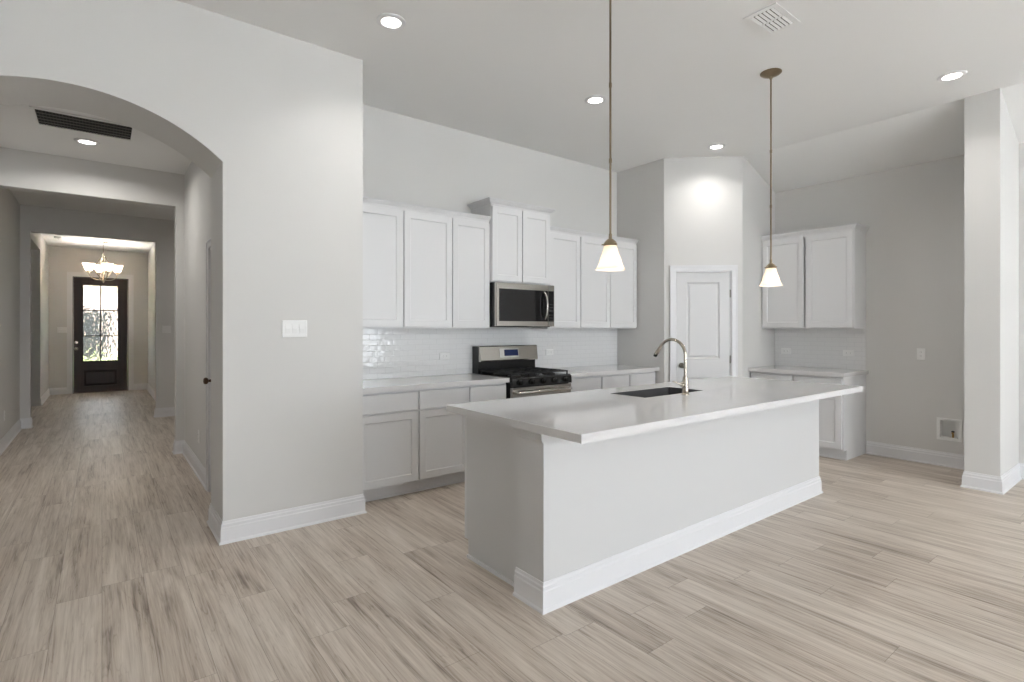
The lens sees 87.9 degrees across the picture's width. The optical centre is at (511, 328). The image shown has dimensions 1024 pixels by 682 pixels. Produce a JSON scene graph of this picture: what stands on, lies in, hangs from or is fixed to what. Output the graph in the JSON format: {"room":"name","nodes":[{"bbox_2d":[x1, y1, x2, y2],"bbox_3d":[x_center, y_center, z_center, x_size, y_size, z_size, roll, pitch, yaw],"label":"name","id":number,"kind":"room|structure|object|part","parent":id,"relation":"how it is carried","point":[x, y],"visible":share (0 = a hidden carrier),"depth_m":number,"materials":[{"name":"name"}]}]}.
{"room":"kitchen","nodes":[
{"label":"kitchen","id":0,"kind":"room"},
{"bbox_2d":[0,188,48,439],"bbox_3d":[-6.480,-0.163,6.854,0.140,3.070,10.230,0,0,-38],"label":"wall","id":1,"kind":"structure","parent":0,"point":[9,205],"depth_m":6.90,"materials":[{"name":"paint"}]},
{"bbox_2d":[0,417,32,455],"bbox_3d":[-5.096,1.302,5.250,0.129,0.140,5.960,0,0,-38],"label":"baseboard","id":2,"kind":"structure","parent":1,"relation":"attached to","point":[24,423],"depth_m":6.71,"materials":[{"name":"white paint"}]},
{"bbox_2d":[40,387,66,405],"bbox_3d":[-8.856,1.302,10.281,0.288,0.140,1.900,0,0,-38],"label":"baseboard","id":3,"kind":"structure","parent":1,"relation":"attached to","point":[51,391],"depth_m":10.96,"materials":[{"name":"white paint"}]},
{"bbox_2d":[0,147,183,440],"bbox_3d":[-4.290,-0.163,5.417,1.610,3.070,0.120,0,0,-38],"label":"wall","id":4,"kind":"structure","parent":0,"point":[19,169],"depth_m":5.47,"materials":[{"name":"paint"}]},
{"bbox_2d":[0,105,190,252],"bbox_3d":[-6.168,-1.758,7.170,5.800,0.120,10.350,0,0,-38],"label":"ceiling","id":5,"kind":"structure","parent":0,"point":[18,130],"depth_m":5.21,"materials":[{"name":"paint"}]},
{"bbox_2d":[29,106,135,141],"bbox_3d":[-3.548,-1.693,4.424,0.670,0.010,0.444,0,0,-38],"label":"ceiling vent","id":6,"kind":"object","parent":5,"relation":"in","point":[41,116],"visible":0.94,"depth_m":4.40,"materials":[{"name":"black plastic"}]},
{"bbox_2d":[74,138,99,145],"bbox_3d":[-3.859,-1.693,4.822,0.188,0.010,0.188,0,0,-38],"label":"recessed light","id":7,"kind":"object","parent":5,"relation":"in","point":[84,141],"visible":1,"depth_m":4.81,"materials":[{"name":"white paint"}]},
{"bbox_2d":[82,241,122,282],"bbox_3d":[-7.990,-1.294,10.381,0.540,0.808,0.540,0,0,-8],"label":"chandelier","id":8,"kind":"object","parent":5,"relation":"hanging from","point":[88,267],"visible":1,"depth_m":10.36,"materials":[{"name":"white glass"}]},
{"bbox_3d":[-8.128,-1.182,10.194,0.208,0.148,0.208,0,0,-38],"label":"lamp shade","id":9,"kind":"part","parent":8,"relation":"part of","materials":[{"name":"white glass"}]},
{"bbox_3d":[-8.082,-1.190,10.276,0.067,0.502,0.256,0,0,29],"label":"arm","id":10,"kind":"part","parent":8,"relation":"part of","materials":[{"name":"silver metal"}]},
{"bbox_3d":[-8.177,-1.182,10.518,0.208,0.148,0.208,0,0,-38],"label":"lamp shade","id":11,"kind":"part","parent":8,"relation":"part of","materials":[{"name":"white glass"}]},
{"bbox_3d":[-8.104,-1.190,10.458,0.258,0.502,0.066,0,0,39],"label":"arm","id":12,"kind":"part","parent":8,"relation":"part of","materials":[{"name":"silver metal"}]},
{"bbox_3d":[-7.803,-1.182,10.244,0.208,0.148,0.208,0,0,-38],"label":"lamp shade","id":13,"kind":"part","parent":8,"relation":"part of","materials":[{"name":"white glass"}]},
{"bbox_3d":[-7.899,-1.190,10.486,0.067,0.502,0.256,0,0,29],"label":"arm","id":14,"kind":"part","parent":8,"relation":"part of","materials":[{"name":"silver metal"}]},
{"bbox_3d":[-7.853,-1.182,10.568,0.208,0.148,0.208,0,0,-38],"label":"lamp shade","id":15,"kind":"part","parent":8,"relation":"part of","materials":[{"name":"white glass"}]},
{"bbox_2d":[20,204,174,418],"bbox_3d":[-5.546,-0.163,8.238,3.310,3.070,0.120,0,0,-38],"label":"wall","id":16,"kind":"structure","parent":0,"point":[33,219],"depth_m":7.89,"materials":[{"name":"paint"}]},
{"bbox_2d":[162,326,170,332],"bbox_3d":[-5.383,0.012,8.281,0.117,0.117,0.010,0,0,-38],"label":"light switch","id":17,"kind":"object","parent":16,"relation":"attached to","point":[165,329],"visible":1,"depth_m":8.28,"materials":[{"name":"white plastic"}]},
{"bbox_2d":[49,246,147,387],"bbox_3d":[-9.294,-0.163,11.219,5.800,3.070,0.120,0,0,-38],"label":"wall","id":18,"kind":"structure","parent":0,"point":[62,260],"depth_m":11.25,"materials":[{"name":"paint"}]},
{"bbox_2d":[57,327,66,332],"bbox_3d":[-9.381,0.032,11.070,0.160,0.117,0.010,0,0,-38],"label":"light switch","id":19,"kind":"object","parent":18,"relation":"attached to","point":[59,329],"visible":1,"depth_m":11.07,"materials":[{"name":"white plastic"}]},
{"bbox_2d":[67,272,133,393],"bbox_3d":[-8.893,0.091,11.497,1.137,2.561,0.171,0,0,-38],"label":"door","id":20,"kind":"structure","parent":18,"relation":"in","point":[100,315],"depth_m":11.47,"materials":[{"name":"black paint"}]},
{"bbox_3d":[-8.901,1.062,11.492,0.618,0.380,0.048,0,0,-38],"label":"panel","id":21,"kind":"part","parent":20,"relation":"part of","materials":[{"name":"brown wood"}]},
{"bbox_2d":[148,243,154,390],"bbox_3d":[-6.781,-0.163,10.222,0.120,3.070,4.530,0,0,-38],"label":"wall","id":22,"kind":"structure","parent":0,"point":[151,254],"depth_m":11.11,"materials":[{"name":"paint"}]},
{"bbox_2d":[134,383,174,417],"bbox_3d":[-6.303,1.302,10.500,1.743,0.140,4.674,0,0,-38],"label":"baseboard","id":23,"kind":"structure","parent":22,"relation":"attached to","point":[168,411],"depth_m":8.32,"materials":[{"name":"white paint"}]},
{"bbox_2d":[0,0,362,520],"bbox_3d":[-2.652,-0.313,3.056,3.537,3.370,0.460,0,0,-38],"label":"wall","id":24,"kind":"structure","parent":0,"point":[274,120],"depth_m":3.52,"materials":[{"name":"paint"}]},
{"bbox_2d":[207,494,366,545],"bbox_3d":[-1.624,1.302,3.859,0.975,0.140,0.522,0,0,-38],"label":"baseboard","id":25,"kind":"structure","parent":24,"relation":"attached to","point":[235,530],"depth_m":3.62,"materials":[{"name":"white paint"}]},
{"bbox_2d":[282,320,306,336],"bbox_3d":[-1.494,0.002,3.653,0.165,0.117,0.010,0,0,-38],"label":"light switch","id":26,"kind":"object","parent":24,"relation":"attached to","point":[290,328],"visible":1,"depth_m":3.65,"materials":[{"name":"white plastic"}]},
{"bbox_2d":[184,161,210,468],"bbox_3d":[-2.813,-0.163,4.928,0.130,3.070,2.700,0,0,-38],"label":"wall","id":27,"kind":"structure","parent":0,"point":[197,184],"depth_m":5.22,"materials":[{"name":"paint"}]},
{"bbox_2d":[172,439,205,489],"bbox_3d":[-3.172,1.302,5.202,0.104,0.140,1.828,0,0,-38],"label":"baseboard","id":28,"kind":"structure","parent":27,"relation":"attached to","point":[179,447],"depth_m":5.29,"materials":[{"name":"white paint"}]},
{"bbox_2d":[203,238,210,491],"bbox_3d":[-2.291,0.318,4.201,0.192,2.108,0.836,0,0,-38],"label":"door","id":29,"kind":"structure","parent":27,"relation":"in","point":[207,380],"depth_m":4.46,"materials":[{"name":"white paint"}]},
{"bbox_3d":[-2.509,0.432,4.386,0.074,0.062,0.062,0,0,-38],"label":"knob","id":30,"kind":"part","parent":29,"relation":"part of","materials":[{"name":"brown metal"}]},
{"bbox_3d":[-2.327,0.318,4.173,0.024,2.108,0.836,0,0,-38],"label":"casing","id":31,"kind":"part","parent":29,"relation":"part of","materials":[{"name":"white paint"}]},
{"bbox_2d":[363,105,616,235],"bbox_3d":[0.415,-0.313,6.176,5.393,3.370,0.150,0,0,-38],"label":"wall","id":32,"kind":"structure","parent":0,"point":[406,159],"depth_m":5.42,"materials":[{"name":"paint"}]},
{"bbox_2d":[363,196,403,328],"bbox_3d":[-1.250,-0.544,4.574,0.530,1.088,0.352,0,0,-38],"label":"upper cabinet","id":33,"kind":"object","parent":32,"relation":"attached to","point":[382,219],"visible":0.6,"depth_m":4.49,"materials":[{"name":"white paint"}]},
{"bbox_3d":[-1.152,-1.064,4.447,0.530,0.048,0.032,0,0,-38],"label":"crown moulding","id":34,"kind":"part","parent":33,"relation":"part of","materials":[{"name":"white paint"}]},
{"bbox_2d":[403,203,490,328],"bbox_3d":[-0.675,-0.544,5.017,0.920,1.088,0.352,0,0,-38],"label":"upper cabinet","id":35,"kind":"object","parent":32,"relation":"attached to","point":[446,253],"visible":0.98,"depth_m":4.87,"materials":[{"name":"white paint"}]},
{"bbox_3d":[-0.749,-0.519,4.766,0.482,1.010,0.019,0,0,-38],"label":"door","id":36,"kind":"part","parent":35,"relation":"part of","materials":[{"name":"white paint"}]},
{"bbox_3d":[-0.578,-1.064,4.891,0.920,0.048,0.032,0,0,-38],"label":"crown moulding","id":37,"kind":"part","parent":35,"relation":"part of","materials":[{"name":"white paint"}]},
{"bbox_3d":[-0.388,-0.519,5.045,0.417,1.010,0.019,0,0,-38],"label":"door","id":38,"kind":"part","parent":35,"relation":"part of","materials":[{"name":"white paint"}]},
{"bbox_2d":[363,327,616,379],"bbox_3d":[-0.110,0.234,5.671,3.679,0.525,0.008,0,0,-38],"label":"tile backsplash","id":39,"kind":"structure","parent":32,"relation":"attached to","point":[387,353],"depth_m":5.36,"materials":[{"name":"white tile"}]},
{"bbox_2d":[439,352,449,359],"bbox_3d":[-0.663,0.272,5.233,0.115,0.070,0.009,0,0,-38],"label":"wall outlet","id":40,"kind":"object","parent":39,"relation":"attached to","point":[442,356],"visible":1,"depth_m":5.23,"materials":[{"name":"white plastic"}]},
{"bbox_2d":[546,349,552,354],"bbox_3d":[0.432,0.272,6.079,0.115,0.070,0.009,0,0,-38],"label":"wall outlet","id":41,"kind":"object","parent":39,"relation":"attached to","point":[548,351],"visible":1,"depth_m":6.08,"materials":[{"name":"white plastic"}]},
{"bbox_2d":[467,197,555,284],"bbox_3d":[0.005,-0.859,5.515,0.864,0.809,0.395,0,0,-38],"label":"upper cabinet","id":42,"kind":"object","parent":32,"relation":"attached to","point":[519,232],"visible":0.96,"depth_m":5.36,"materials":[{"name":"white paint"}]},
{"bbox_3d":[-0.049,-0.830,5.275,0.371,0.724,0.019,0,0,-38],"label":"door","id":43,"kind":"part","parent":42,"relation":"part of","materials":[{"name":"white paint"}]},
{"bbox_3d":[0.005,-1.236,5.515,0.864,0.055,0.395,0,0,-38],"label":"crown moulding","id":44,"kind":"part","parent":42,"relation":"part of","materials":[{"name":"white paint"}]},
{"bbox_3d":[0.089,-0.831,5.406,0.764,0.754,0.019,0,0,-38],"label":"frame","id":45,"kind":"part","parent":42,"relation":"part of","materials":[{"name":"white paint"}]},
{"bbox_2d":[490,282,553,326],"bbox_3d":[0.035,-0.232,5.477,0.751,0.436,0.488,0,0,-38],"label":"microwave oven","id":46,"kind":"object","parent":42,"relation":"attached to","point":[511,304],"visible":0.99,"depth_m":5.29,"materials":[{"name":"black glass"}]},
{"bbox_3d":[0.349,-0.232,5.452,0.027,0.294,0.063,0,0,-38],"label":"door handle","id":47,"kind":"part","parent":46,"relation":"part of","materials":[{"name":"silver metal"}]},
{"bbox_3d":[0.251,-0.830,5.506,0.371,0.724,0.019,0,0,-38],"label":"door","id":48,"kind":"part","parent":42,"relation":"part of","materials":[{"name":"white paint"}]},
{"bbox_2d":[529,226,581,328],"bbox_3d":[0.481,-0.544,5.910,0.471,1.088,0.352,0,0,-38],"label":"upper cabinet","id":49,"kind":"object","parent":32,"relation":"attached to","point":[564,242],"visible":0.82,"depth_m":5.79,"materials":[{"name":"white paint"}]},
{"bbox_3d":[0.563,-0.520,5.804,0.471,1.040,0.019,0,0,-38],"label":"frame","id":50,"kind":"part","parent":49,"relation":"part of","materials":[{"name":"white paint"}]},
{"bbox_3d":[0.575,-0.519,5.788,0.457,1.010,0.019,0,0,-38],"label":"door","id":51,"kind":"part","parent":49,"relation":"part of","materials":[{"name":"white paint"}]},
{"bbox_3d":[0.579,-1.064,5.783,0.471,0.048,0.032,0,0,-38],"label":"crown moulding","id":52,"kind":"part","parent":49,"relation":"part of","materials":[{"name":"white paint"}]},
{"bbox_2d":[580,231,638,328],"bbox_3d":[1.065,-0.544,6.361,1.004,1.088,0.352,0,0,-38],"label":"upper cabinet","id":53,"kind":"object","parent":32,"relation":"attached to","point":[608,299],"visible":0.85,"depth_m":6.18,"materials":[{"name":"white paint"}]},
{"bbox_3d":[0.955,-0.519,6.082,0.475,1.010,0.019,0,0,-38],"label":"door","id":54,"kind":"part","parent":53,"relation":"part of","materials":[{"name":"white paint"}]},
{"bbox_3d":[1.065,-1.064,6.361,1.004,0.048,0.352,0,0,-38],"label":"crown moulding","id":55,"kind":"part","parent":53,"relation":"part of","materials":[{"name":"white paint"}]},
{"bbox_3d":[1.337,-0.519,6.377,0.475,1.010,0.019,0,0,-38],"label":"door","id":56,"kind":"part","parent":53,"relation":"part of","materials":[{"name":"white paint"}]},
{"bbox_2d":[0,390,1023,681],"bbox_3d":[-1.554,1.432,4.877,10.300,0.120,19.620,0,0,-38],"label":"floor","id":57,"kind":"structure","parent":0,"point":[113,568],"depth_m":2.75,"materials":[{"name":"wood"}]},
{"bbox_2d":[363,389,417,501],"bbox_3d":[-1.168,0.935,4.468,0.530,0.873,0.620,0,0,-38],"label":"base cabinet","id":58,"kind":"object","parent":57,"relation":"on","point":[390,419],"visible":0.57,"depth_m":4.24,"materials":[{"name":"white paint"}]},
{"bbox_3d":[-0.985,0.595,4.230,0.516,0.149,0.019,0,0,-38],"label":"drawer","id":59,"kind":"part","parent":58,"relation":"part of","materials":[{"name":"white paint"}]},
{"bbox_2d":[363,373,509,393],"bbox_3d":[-0.787,0.478,4.734,1.434,0.040,0.646,0,0,-38],"label":"countertop","id":60,"kind":"structure","parent":58,"relation":"on","point":[438,381],"depth_m":4.59,"materials":[{"name":"stone"}]},
{"bbox_2d":[414,385,468,491],"bbox_3d":[-0.760,0.935,4.783,0.500,0.873,0.620,0,0,-38],"label":"base cabinet","id":61,"kind":"object","parent":57,"relation":"on","point":[441,433],"visible":0.7,"depth_m":4.52,"materials":[{"name":"white paint"}]},
{"bbox_3d":[-0.577,0.966,4.545,0.486,0.568,0.019,0,0,-38],"label":"door","id":62,"kind":"part","parent":61,"relation":"part of","materials":[{"name":"white paint"}]},
{"bbox_3d":[-0.577,0.595,4.545,0.486,0.149,0.019,0,0,-38],"label":"drawer","id":63,"kind":"part","parent":61,"relation":"part of","materials":[{"name":"white paint"}]},
{"bbox_2d":[464,383,505,481],"bbox_3d":[-0.399,0.935,5.062,0.412,0.873,0.620,0,0,-38],"label":"base cabinet","id":64,"kind":"object","parent":57,"relation":"on","point":[483,392],"visible":0.22,"depth_m":4.81,"materials":[{"name":"white paint"}]},
{"bbox_3d":[-0.227,0.883,4.840,0.412,0.768,0.019,0,0,-38],"label":"frame","id":65,"kind":"part","parent":64,"relation":"part of","materials":[{"name":"white paint"}]},
{"bbox_3d":[-0.215,0.595,4.824,0.398,0.149,0.019,0,0,-38],"label":"drawer","id":66,"kind":"part","parent":64,"relation":"part of","materials":[{"name":"white paint"}]},
{"bbox_2d":[472,345,571,398],"bbox_3d":[0.116,0.775,5.371,0.751,1.194,0.735,0,0,-38],"label":"gas range","id":67,"kind":"object","parent":57,"relation":"on","point":[516,363],"visible":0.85,"depth_m":5.34,"materials":[{"name":"black metal"}]},
{"bbox_3d":[-0.028,0.257,5.562,0.747,0.158,0.045,0,0,-38],"label":"backguard panel","id":68,"kind":"part","parent":67,"relation":"part of","materials":[{"name":"silver metal"}]},
{"bbox_2d":[481,372,565,379],"bbox_3d":[0.124,0.468,5.361,0.751,0.019,0.549,0,0,-38],"label":"cooktop","id":69,"kind":"object","parent":67,"relation":"in","point":[547,375],"depth_m":5.17,"materials":[{"name":"black metal"}]},
{"bbox_3d":[0.287,0.840,5.149,0.743,0.575,0.044,0,0,-38],"label":"oven door","id":70,"kind":"part","parent":67,"relation":"part of","materials":[{"name":"silver metal"}]},
{"bbox_3d":[0.290,0.502,5.146,0.751,0.084,0.052,0,0,-38],"label":"control panel","id":71,"kind":"part","parent":67,"relation":"part of","materials":[{"name":"black metal"}]},
{"bbox_3d":[0.321,0.597,5.105,0.686,0.026,0.063,0,0,-38],"label":"door handle","id":72,"kind":"part","parent":67,"relation":"part of","materials":[{"name":"silver metal"}]},
{"bbox_2d":[571,375,600,391],"bbox_3d":[0.582,0.935,5.819,0.504,0.873,0.620,0,0,-38],"label":"base cabinet","id":73,"kind":"object","parent":57,"relation":"on","point":[585,383],"visible":0.1,"depth_m":5.58,"materials":[{"name":"white paint"}]},
{"bbox_3d":[0.753,0.883,5.597,0.504,0.768,0.019,0,0,-38],"label":"frame","id":74,"kind":"part","parent":73,"relation":"part of","materials":[{"name":"white paint"}]},
{"bbox_2d":[552,364,658,376],"bbox_3d":[0.970,0.478,6.090,1.454,0.040,0.646,0,0,-38],"label":"countertop","id":75,"kind":"structure","parent":73,"relation":"on","point":[582,371],"depth_m":5.95,"materials":[{"name":"stone"}]},
{"bbox_2d":[601,373,628,388],"bbox_3d":[0.964,0.935,6.114,0.460,0.873,0.620,0,0,-38],"label":"base cabinet","id":76,"kind":"object","parent":57,"relation":"on","point":[612,380],"visible":0.18,"depth_m":5.86,"materials":[{"name":"white paint"}]},
{"bbox_3d":[1.135,0.883,5.892,0.460,0.768,0.019,0,0,-38],"label":"frame","id":77,"kind":"part","parent":76,"relation":"part of","materials":[{"name":"white paint"}]},
{"bbox_2d":[629,371,654,385],"bbox_3d":[1.332,0.935,6.398,0.470,0.873,0.620,0,0,-38],"label":"base cabinet","id":78,"kind":"object","parent":57,"relation":"on","point":[637,378],"visible":0.14,"depth_m":6.14,"materials":[{"name":"white paint"}]},
{"bbox_3d":[1.504,0.883,6.176,0.470,0.768,0.019,0,0,-38],"label":"frame","id":79,"kind":"part","parent":78,"relation":"part of","materials":[{"name":"white paint"}]},
{"bbox_2d":[465,400,822,614],"bbox_3d":[1.123,0.935,3.814,3.098,0.873,0.824,0,0,-38],"label":"kitchen island","id":80,"kind":"object","parent":57,"relation":"on","point":[562,522],"visible":0.7,"depth_m":3.03,"materials":[{"name":"grey paint"}]},
{"bbox_3d":[0.887,0.883,4.115,2.951,0.768,0.020,0,0,-38],"label":"frame","id":81,"kind":"part","parent":80,"relation":"part of","materials":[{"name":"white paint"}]},
{"bbox_3d":[-0.107,1.363,2.980,0.012,0.018,0.522,0,0,-38],"label":"shoe moulding","id":82,"kind":"part","parent":80,"relation":"part of","materials":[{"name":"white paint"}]},
{"bbox_3d":[-0.101,0.935,2.995,0.018,0.873,0.545,0,0,-38],"label":"panel","id":83,"kind":"part","parent":80,"relation":"part of","materials":[{"name":"grey paint"}]},
{"bbox_3d":[0.077,0.528,2.654,0.024,0.058,0.214,0,0,-38],"label":"cap moulding","id":84,"kind":"part","parent":80,"relation":"part of","materials":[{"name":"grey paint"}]},
{"bbox_2d":[447,376,862,443],"bbox_3d":[1.194,0.478,3.702,3.135,0.040,1.135,0,0,-38],"label":"island countertop","id":85,"kind":"structure","parent":80,"relation":"on","point":[581,417],"depth_m":3.12,"materials":[{"name":"stone"}]},
{"bbox_2d":[611,387,703,397],"bbox_3d":[1.056,0.583,3.844,0.689,0.248,0.314,0,0,-38],"label":"sink","id":86,"kind":"object","parent":85,"relation":"in","point":[646,393],"visible":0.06,"depth_m":4.04,"materials":[{"name":"grey metal"}]},
{"bbox_2d":[653,338,688,394],"bbox_3d":[1.089,0.263,3.736,0.144,0.390,0.292,0,0,-38],"label":"faucet","id":87,"kind":"object","parent":85,"relation":"on","point":[684,384],"visible":1,"depth_m":3.66,"materials":[{"name":"silver metal"}]},
{"bbox_3d":[1.135,0.203,3.749,0.020,0.270,0.224,0,0,-38],"label":"spout","id":88,"kind":"part","parent":87,"relation":"part of","materials":[{"name":"silver metal"}]},
{"bbox_3d":[1.143,0.380,3.630,0.101,0.047,0.036,0,0,-33],"label":"lever handle","id":89,"kind":"part","parent":87,"relation":"part of","materials":[{"name":"silver metal"}]},
{"bbox_3d":[1.302,1.302,3.583,3.098,0.140,0.239,0,0,-38],"label":"baseboard","id":90,"kind":"part","parent":80,"relation":"part of","materials":[{"name":"white paint"}]},
{"bbox_2d":[751,371,865,459],"bbox_3d":[3.345,0.935,6.042,0.620,0.873,0.990,0,0,-38],"label":"base cabinet","id":91,"kind":"object","parent":57,"relation":"on","point":[842,418],"visible":0.33,"depth_m":5.61,"materials":[{"name":"white paint"}]},
{"bbox_3d":[2.955,0.595,6.056,0.019,0.149,0.470,0,0,-38],"label":"drawer","id":92,"kind":"part","parent":91,"relation":"part of","materials":[{"name":"white paint"}]},
{"bbox_2d":[748,365,868,376],"bbox_3d":[3.335,0.478,6.019,0.646,0.040,1.022,0,0,-38],"label":"countertop","id":93,"kind":"structure","parent":91,"relation":"on","point":[833,372],"depth_m":5.81,"materials":[{"name":"stone"}]},
{"bbox_3d":[3.256,0.595,5.665,0.019,0.149,0.470,0,0,-38],"label":"drawer","id":94,"kind":"part","parent":91,"relation":"part of","materials":[{"name":"white paint"}]},
{"bbox_3d":[3.256,0.966,5.665,0.019,0.568,0.470,0,0,-38],"label":"door","id":95,"kind":"part","parent":91,"relation":"part of","materials":[{"name":"white paint"}]},
{"bbox_3d":[3.654,0.935,5.659,0.600,0.873,0.006,0,0,-38],"label":"panel","id":96,"kind":"part","parent":91,"relation":"part of","materials":[{"name":"white paint"}]},
{"bbox_2d":[176,0,1023,192],"bbox_3d":[1.976,-1.889,1.368,8.800,0.518,9.750,0,0,-38],"label":"ceiling","id":97,"kind":"structure","parent":0,"point":[857,91],"depth_m":4.14,"materials":[{"name":"paint"}]},
{"bbox_2d":[376,13,405,29],"bbox_3d":[-0.786,-1.993,3.455,0.188,0.010,0.188,0,0,-38],"label":"recessed light","id":98,"kind":"object","parent":97,"relation":"in","point":[390,21],"visible":1,"depth_m":3.45,"materials":[{"name":"white paint"}]},
{"bbox_2d":[585,95,605,104],"bbox_3d":[0.728,-1.993,4.637,0.188,0.010,0.188,0,0,-38],"label":"recessed light","id":99,"kind":"object","parent":97,"relation":"in","point":[594,99],"visible":1,"depth_m":4.62,"materials":[{"name":"white paint"}]},
{"bbox_2d":[596,0,624,270],"bbox_3d":[0.559,-1.165,3.018,0.168,1.665,0.168,0,0,-38],"label":"pendant light","id":100,"kind":"object","parent":97,"relation":"hanging from","point":[610,260],"visible":1,"depth_m":3.01,"materials":[{"name":"white glass"}]},
{"bbox_3d":[0.559,-1.243,3.018,0.016,1.420,0.017,0,0,-38],"label":"rod","id":101,"kind":"part","parent":100,"relation":"part of","materials":[{"name":"brown metal"}]},
{"bbox_3d":[0.559,-0.404,3.018,0.168,0.142,0.168,0,0,-38],"label":"lamp shade","id":102,"kind":"part","parent":100,"relation":"part of","materials":[{"name":"white glass"}]},
{"bbox_2d":[707,143,725,149],"bbox_3d":[2.243,-1.993,5.825,0.188,0.010,0.188,0,0,-38],"label":"recessed light","id":103,"kind":"object","parent":97,"relation":"in","point":[718,145],"visible":1,"depth_m":5.81,"materials":[{"name":"white paint"}]},
{"bbox_2d":[759,68,782,286],"bbox_3d":[2.023,-1.165,4.148,0.168,1.665,0.168,0,0,-38],"label":"pendant light","id":104,"kind":"object","parent":97,"relation":"hanging from","point":[771,278],"visible":1,"depth_m":4.14,"materials":[{"name":"white glass"}]},
{"bbox_3d":[2.023,-1.243,4.148,0.016,1.420,0.017,0,0,-38],"label":"rod","id":105,"kind":"part","parent":104,"relation":"part of","materials":[{"name":"brown metal"}]},
{"bbox_3d":[2.023,-0.404,4.148,0.168,0.142,0.168,0,0,-38],"label":"lamp shade","id":106,"kind":"part","parent":104,"relation":"part of","materials":[{"name":"white glass"}]},
{"bbox_2d":[743,2,800,35],"bbox_3d":[1.682,-1.991,3.434,0.330,0.012,0.210,0,0,-38],"label":"ceiling vent","id":107,"kind":"object","parent":97,"relation":"in","point":[772,19],"visible":1,"depth_m":3.42,"materials":[{"name":"white plastic"}]},
{"bbox_2d":[937,70,967,81],"bbox_3d":[3.478,-1.993,4.197,0.188,0.010,0.188,0,0,-38],"label":"recessed light","id":108,"kind":"object","parent":97,"relation":"in","point":[953,75],"visible":1,"depth_m":4.19,"materials":[{"name":"white paint"}]},
{"bbox_2d":[617,156,774,383],"bbox_3d":[2.295,-0.328,6.490,1.946,3.400,0.605,0,0,5],"label":"wall","id":109,"kind":"structure","parent":0,"point":[694,210],"depth_m":6.25,"materials":[{"name":"paint"}]},
{"bbox_2d":[670,265,737,381],"bbox_3d":[2.233,0.318,6.214,0.766,2.108,0.178,0,0,5],"label":"door","id":110,"kind":"structure","parent":109,"relation":"in","point":[703,298],"depth_m":6.20,"materials":[{"name":"white paint"}]},
{"bbox_2d":[775,143,1023,463],"bbox_3d":[5.457,-0.228,3.936,0.150,3.200,9.560,0,0,-38],"label":"wall","id":111,"kind":"structure","parent":0,"point":[914,214],"depth_m":5.52,"materials":[{"name":"paint"}]},
{"bbox_2d":[761,223,869,328],"bbox_3d":[3.459,-0.557,6.112,0.354,1.114,1.030,0,0,-38],"label":"upper cabinet","id":112,"kind":"object","parent":111,"relation":"attached to","point":[821,272],"visible":0.94,"depth_m":5.92,"materials":[{"name":"white paint"}]},
{"bbox_3d":[3.174,-0.528,6.230,0.019,1.028,0.476,0,0,-38],"label":"door","id":113,"kind":"part","parent":112,"relation":"part of","materials":[{"name":"white paint"}]},
{"bbox_3d":[3.459,-1.086,6.112,0.354,0.056,1.030,0,0,-38],"label":"crown moulding","id":114,"kind":"part","parent":112,"relation":"part of","materials":[{"name":"white paint"}]},
{"bbox_3d":[3.480,-0.528,5.834,0.019,1.028,0.476,0,0,-38],"label":"door","id":115,"kind":"part","parent":112,"relation":"part of","materials":[{"name":"white paint"}]},
{"bbox_2d":[775,329,865,369],"bbox_3d":[3.585,0.229,6.231,0.008,0.457,0.995,0,0,-38],"label":"tile backsplash","id":116,"kind":"structure","parent":111,"relation":"attached to","point":[819,348],"depth_m":6.19,"materials":[{"name":"white tile"}]},
{"bbox_2d":[781,348,790,353],"bbox_3d":[3.359,0.277,6.510,0.009,0.070,0.115,0,0,-38],"label":"wall outlet","id":117,"kind":"object","parent":116,"relation":"attached to","point":[783,350],"visible":1,"depth_m":6.51,"materials":[{"name":"white plastic"}]},
{"bbox_2d":[843,350,853,355],"bbox_3d":[3.780,0.277,5.965,0.009,0.070,0.115,0,0,-38],"label":"wall outlet","id":118,"kind":"object","parent":116,"relation":"attached to","point":[845,352],"visible":1,"depth_m":5.96,"materials":[{"name":"white plastic"}]},
{"bbox_2d":[917,348,924,359],"bbox_3d":[4.192,0.262,5.444,0.009,0.115,0.070,0,0,-38],"label":"wall outlet","id":119,"kind":"object","parent":111,"relation":"attached to","point":[920,351],"visible":1,"depth_m":5.44,"materials":[{"name":"white plastic"}]},
{"bbox_2d":[866,441,1023,494],"bbox_3d":[5.745,1.302,2.816,0.764,0.140,7.036,0,0,-38],"label":"baseboard","id":120,"kind":"structure","parent":111,"relation":"attached to","point":[971,480],"depth_m":5.22,"materials":[{"name":"white paint"}]},
{"bbox_2d":[937,417,961,441],"bbox_3d":[4.364,1.002,5.287,0.086,0.218,0.199,0,0,-38],"label":"box","id":121,"kind":"object","parent":111,"relation":"attached to","point":[948,429],"visible":1,"depth_m":5.30,"materials":[{"name":"white plastic"}]},
{"bbox_2d":[964,88,1018,476],"bbox_3d":[4.281,-0.313,4.732,0.740,3.370,0.232,0,0,-38],"label":"wall","id":122,"kind":"structure","parent":0,"point":[991,145],"depth_m":4.53,"materials":[{"name":"paint"}]}
]}

